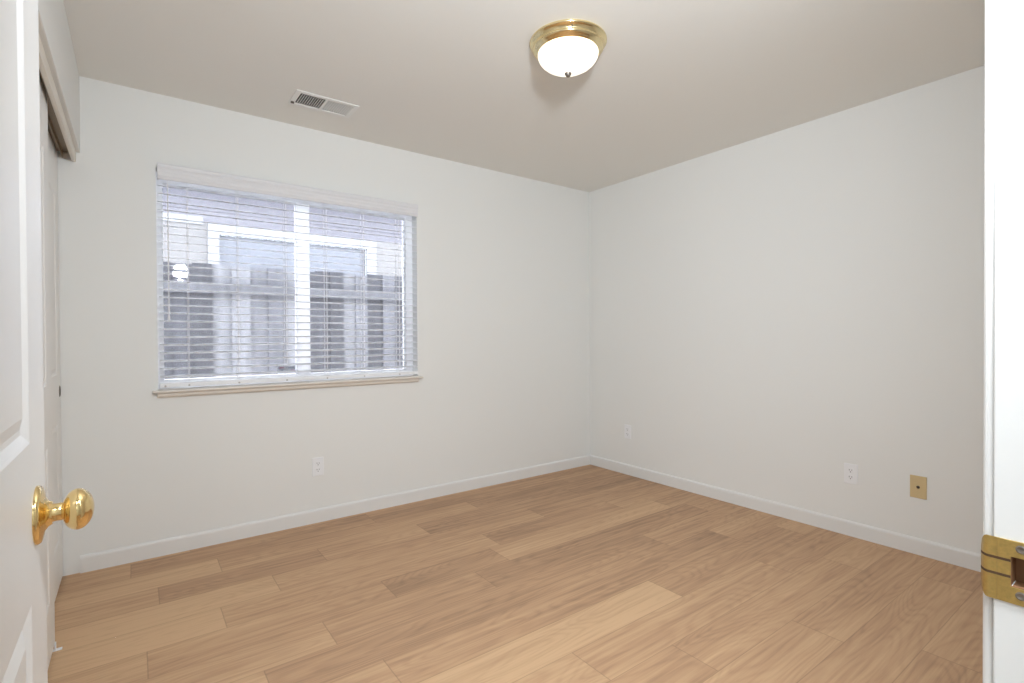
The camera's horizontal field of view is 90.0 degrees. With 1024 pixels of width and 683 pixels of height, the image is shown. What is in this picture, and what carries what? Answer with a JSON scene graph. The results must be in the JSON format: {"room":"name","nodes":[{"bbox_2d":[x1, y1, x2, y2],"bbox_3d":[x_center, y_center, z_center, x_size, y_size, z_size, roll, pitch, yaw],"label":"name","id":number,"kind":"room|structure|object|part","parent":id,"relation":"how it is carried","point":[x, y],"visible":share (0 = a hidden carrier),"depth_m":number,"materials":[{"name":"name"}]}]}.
{"room":"empty bedroom","nodes":[
{"label":"empty bedroom","id":0,"kind":"room"},
{"bbox_2d":[38,0,79,152],"bbox_3d":[-1.220,-0.074,1.209,0.120,2.440,3.174,-1,1,-36],"label":"wall","id":1,"kind":"structure","parent":0,"point":[54,32],"depth_m":1.91,"materials":[{"name":"white paint"}]},
{"bbox_2d":[39,69,70,158],"bbox_3d":[-1.716,-0.902,1.838,0.086,0.037,1.565,-1,1,-36],"label":"door track","id":2,"kind":"object","parent":1,"relation":"attached to","point":[54,130],"visible":0.25,"depth_m":2.19,"materials":[{"name":"gold metal"}]},
{"bbox_2d":[39,76,54,666],"bbox_3d":[-1.491,0.115,1.575,0.030,2.034,0.815,-1,1,-36],"label":"door","id":3,"kind":"structure","parent":2,"relation":"hanging from","point":[42,95],"depth_m":1.82,"materials":[{"name":"white paint"}]},
{"bbox_2d":[48,132,62,601],"bbox_3d":[-1.950,0.112,2.134,0.032,2.034,0.809,-1,1,-36],"label":"door","id":4,"kind":"structure","parent":2,"relation":"hanging from","point":[52,153],"depth_m":2.33,"materials":[{"name":"white paint"}]},
{"bbox_2d":[39,35,75,161],"bbox_3d":[-1.674,-0.897,1.869,0.017,0.049,1.565,-1,1,-36],"label":"trim","id":5,"kind":"structure","parent":1,"relation":"attached to","point":[44,67],"depth_m":1.87,"materials":[{"name":"beige paint"}]},
{"bbox_2d":[57,76,589,575],"bbox_3d":[-1.042,-0.046,3.400,4.464,2.540,0.140,-1,1,-36],"label":"wall","id":6,"kind":"structure","parent":0,"point":[502,290],"depth_m":3.13,"materials":[{"name":"white paint"}]},
{"bbox_2d":[153,172,422,397],"bbox_3d":[-1.295,-0.317,3.174,1.541,1.212,0.185,-1,1,-36],"label":"window","id":7,"kind":"structure","parent":6,"relation":"in","point":[164,392],"depth_m":3.20,"materials":[{"name":"white plastic"}]},
{"bbox_2d":[157,162,417,387],"bbox_3d":[-1.264,-0.351,3.133,1.484,1.174,0.083,-1,1,-36],"label":"window blind","id":8,"kind":"object","parent":7,"relation":"attached to","point":[170,172],"visible":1,"depth_m":3.04,"materials":[{"name":"white plastic"}]},
{"bbox_3d":[-1.762,-0.325,2.783,0.005,1.091,0.055,-1,1,-36],"label":"ladder cord","id":9,"kind":"part","parent":8,"relation":"part of","materials":[{"name":"white fabric"}]},
{"bbox_3d":[-1.568,-0.327,2.926,0.005,1.091,0.055,-1,1,-36],"label":"ladder cord","id":10,"kind":"part","parent":8,"relation":"part of","materials":[{"name":"white fabric"}]},
{"bbox_3d":[-1.363,-0.330,3.078,0.005,1.091,0.055,-1,1,-36],"label":"ladder cord","id":11,"kind":"part","parent":8,"relation":"part of","materials":[{"name":"white fabric"}]},
{"bbox_3d":[-1.268,0.225,3.150,1.482,0.021,0.051,-1,1,-36],"label":"rail","id":12,"kind":"part","parent":8,"relation":"part of","materials":[{"name":"white plastic"}]},
{"bbox_3d":[-1.173,-0.332,3.219,0.005,1.091,0.055,-1,1,-36],"label":"ladder cord","id":13,"kind":"part","parent":8,"relation":"part of","materials":[{"name":"white fabric"}]},
{"bbox_3d":[-0.981,-0.335,3.360,0.005,1.091,0.055,-1,1,-36],"label":"ladder cord","id":14,"kind":"part","parent":8,"relation":"part of","materials":[{"name":"white fabric"}]},
{"bbox_3d":[-0.783,-0.337,3.506,0.005,1.091,0.055,-1,1,-36],"label":"ladder cord","id":15,"kind":"part","parent":8,"relation":"part of","materials":[{"name":"white fabric"}]},
{"bbox_3d":[-1.274,0.255,3.155,1.541,0.014,0.125,-1,1,-36],"label":"sill","id":16,"kind":"part","parent":7,"relation":"part of","materials":[{"name":"beige paint"}]},
{"bbox_2d":[312,457,323,476],"bbox_3d":[-1.209,0.780,3.190,0.070,0.114,0.008,-1,1,-36],"label":"wall outlet","id":17,"kind":"object","parent":6,"relation":"attached to","point":[317,463],"visible":1,"depth_m":3.19,"materials":[{"name":"white plastic"}]},
{"bbox_2d":[80,455,589,572],"bbox_3d":[-0.707,1.079,3.560,3.518,0.084,0.012,-1,1,-36],"label":"baseboard","id":18,"kind":"structure","parent":6,"relation":"attached to","point":[143,551],"depth_m":3.12,"materials":[{"name":"white paint"}]},
{"bbox_2d":[48,465,982,682],"bbox_3d":[0.353,1.135,1.513,4.284,0.001,4.605,-1,1,-36],"label":"floor","id":19,"kind":"structure","parent":0,"point":[587,573],"depth_m":2.20,"materials":[{"name":"brown wood"}]},
{"bbox_2d":[53,642,61,651],"bbox_3d":[-1.701,1.127,1.880,0.074,0.030,0.016,-1,1,-36],"label":"guide","id":20,"kind":"object","parent":19,"relation":"on","point":[55,648],"visible":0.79,"depth_m":1.89,"materials":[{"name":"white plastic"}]},
{"bbox_2d":[63,0,984,191],"bbox_3d":[0.312,-1.356,1.544,4.464,0.100,4.725,-1,1,-36],"label":"ceiling","id":21,"kind":"structure","parent":0,"point":[672,82],"depth_m":2.43,"materials":[{"name":"white paint"}]},
{"bbox_2d":[288,89,358,117],"bbox_3d":[-1.038,-1.355,2.825,0.332,0.120,0.190,-1,1,-36],"label":"ceiling vent","id":22,"kind":"object","parent":21,"relation":"in","point":[302,98],"visible":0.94,"depth_m":2.83,"materials":[{"name":"white metal"}]},
{"bbox_2d":[530,19,606,77],"bbox_3d":[0.246,-1.236,2.246,0.337,0.152,0.337,-1,1,-36],"label":"ceiling light","id":23,"kind":"object","parent":21,"relation":"attached to","point":[567,48],"visible":1,"depth_m":2.15,"materials":[{"name":"gold metal"}]},
{"bbox_3d":[0.246,-1.222,2.246,0.265,0.089,0.265,-1,1,-36],"label":"lamp shade","id":24,"kind":"part","parent":23,"relation":"part of","materials":[{"name":"white glass"}]},
{"bbox_2d":[589,65,984,553],"bbox_3d":[2.108,-0.057,2.790,0.120,2.540,4.585,-1,1,-36],"label":"wall","id":25,"kind":"structure","parent":0,"point":[770,314],"depth_m":3.08,"materials":[{"name":"white paint"}]},
{"bbox_2d":[624,424,630,438],"bbox_3d":[0.961,0.749,4.249,0.008,0.114,0.070,-1,1,-36],"label":"wall outlet","id":26,"kind":"object","parent":25,"relation":"attached to","point":[627,428],"visible":1,"depth_m":4.25,"materials":[{"name":"white plastic"}]},
{"bbox_2d":[590,455,980,571],"bbox_3d":[1.646,1.068,3.324,0.012,0.084,3.162,-1,1,-36],"label":"baseboard","id":27,"kind":"structure","parent":25,"relation":"attached to","point":[940,552],"depth_m":3.08,"materials":[{"name":"white paint"}]},
{"bbox_2d":[844,463,857,484],"bbox_3d":[1.938,0.757,2.927,0.008,0.114,0.070,-1,1,-36],"label":"wall outlet","id":28,"kind":"object","parent":25,"relation":"attached to","point":[850,470],"visible":1,"depth_m":2.92,"materials":[{"name":"white plastic"}]},
{"bbox_2d":[847,475,853,479],"bbox_3d":[1.936,0.776,2.926,0.003,0.028,0.034,-1,1,-36],"label":"receptacle","id":29,"kind":"object","parent":28,"relation":"attached to","point":[849,477],"depth_m":2.92,"materials":[{"name":"white plastic"}]},
{"bbox_2d":[847,468,853,472],"bbox_3d":[1.936,0.737,2.925,0.003,0.028,0.034,-1,1,-36],"label":"receptacle","id":30,"kind":"object","parent":28,"relation":"attached to","point":[849,470],"depth_m":2.92,"materials":[{"name":"white plastic"}]},
{"bbox_2d":[910,475,926,499],"bbox_3d":[2.121,0.761,2.674,0.013,0.117,0.072,-1,1,-36],"label":"cable plate","id":31,"kind":"object","parent":25,"relation":"attached to","point":[918,484],"visible":1,"depth_m":2.67,"materials":[{"name":"beige plastic"}]},
{"bbox_3d":[0.869,-0.081,0.710,4.344,2.440,0.110,-1,1,-36],"label":"wall","id":32,"kind":"structure","parent":0,"visible":0},
{"bbox_2d":[0,0,94,682],"bbox_3d":[-0.375,0.129,0.329,0.137,2.018,0.733,-1,1,-36],"label":"door","id":33,"kind":"structure","parent":32,"relation":"in","point":[26,512],"depth_m":0.53,"materials":[{"name":"white paint"}]},
{"bbox_3d":[-0.511,0.195,0.595,0.039,0.047,0.047,-1,1,-36],"label":"knob","id":34,"kind":"part","parent":33,"relation":"part of","materials":[{"name":"gold metal"}]},
{"bbox_2d":[983,0,1023,682],"bbox_3d":[0.156,0.099,0.190,0.870,2.098,0.119,-1,1,-36],"label":"door frame","id":35,"kind":"structure","parent":32,"relation":"attached to","point":[1008,618],"depth_m":0.45,"materials":[{"name":"white paint"}]},
{"bbox_2d":[981,534,1023,606],"bbox_3d":[0.438,0.199,0.450,0.020,0.055,0.038,-1,1,-36],"label":"strike plate","id":36,"kind":"object","parent":35,"relation":"attached to","point":[1002,560],"visible":1,"depth_m":0.45,"materials":[{"name":"gold metal"}]},
{"bbox_3d":[0.435,0.199,0.440,0.002,0.055,0.026,-1,1,-36],"label":"plate","id":37,"kind":"part","parent":36,"relation":"part of","materials":[{"name":"gold metal"}]},
{"label":"outside","id":38,"kind":"structure","parent":0,"visible":0},
{"bbox_3d":[-1.704,1.314,4.855,11.000,0.100,2.975,-1,1,-36],"label":"ground","id":39,"kind":"structure","parent":38,"visible":0},
{"bbox_2d":[162,186,401,276],"bbox_3d":[-2.633,-0.428,6.084,10.400,3.370,1.080,-1,1,-36],"label":"house","id":40,"kind":"structure","parent":39,"relation":"on","point":[270,254],"depth_m":5.79,"materials":[{"name":"grey paint"}]},
{"bbox_3d":[-2.485,-0.706,5.990,1.853,1.125,0.045,-1,1,-36],"label":"window trim","id":41,"kind":"part","parent":40,"relation":"part of","materials":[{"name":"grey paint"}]},
{"bbox_2d":[163,262,402,378],"bbox_3d":[-1.960,0.302,4.519,5.098,1.892,0.073,-1,1,-36],"label":"fence","id":42,"kind":"object","parent":39,"relation":"on","point":[176,270],"visible":0.22,"depth_m":4.42,"materials":[{"name":"grey wood"}]},
{"bbox_3d":[-1.957,-0.439,4.495,5.000,0.085,0.037,-1,1,-36],"label":"rail","id":43,"kind":"part","parent":42,"relation":"part of","materials":[{"name":"grey wood"}]}
]}

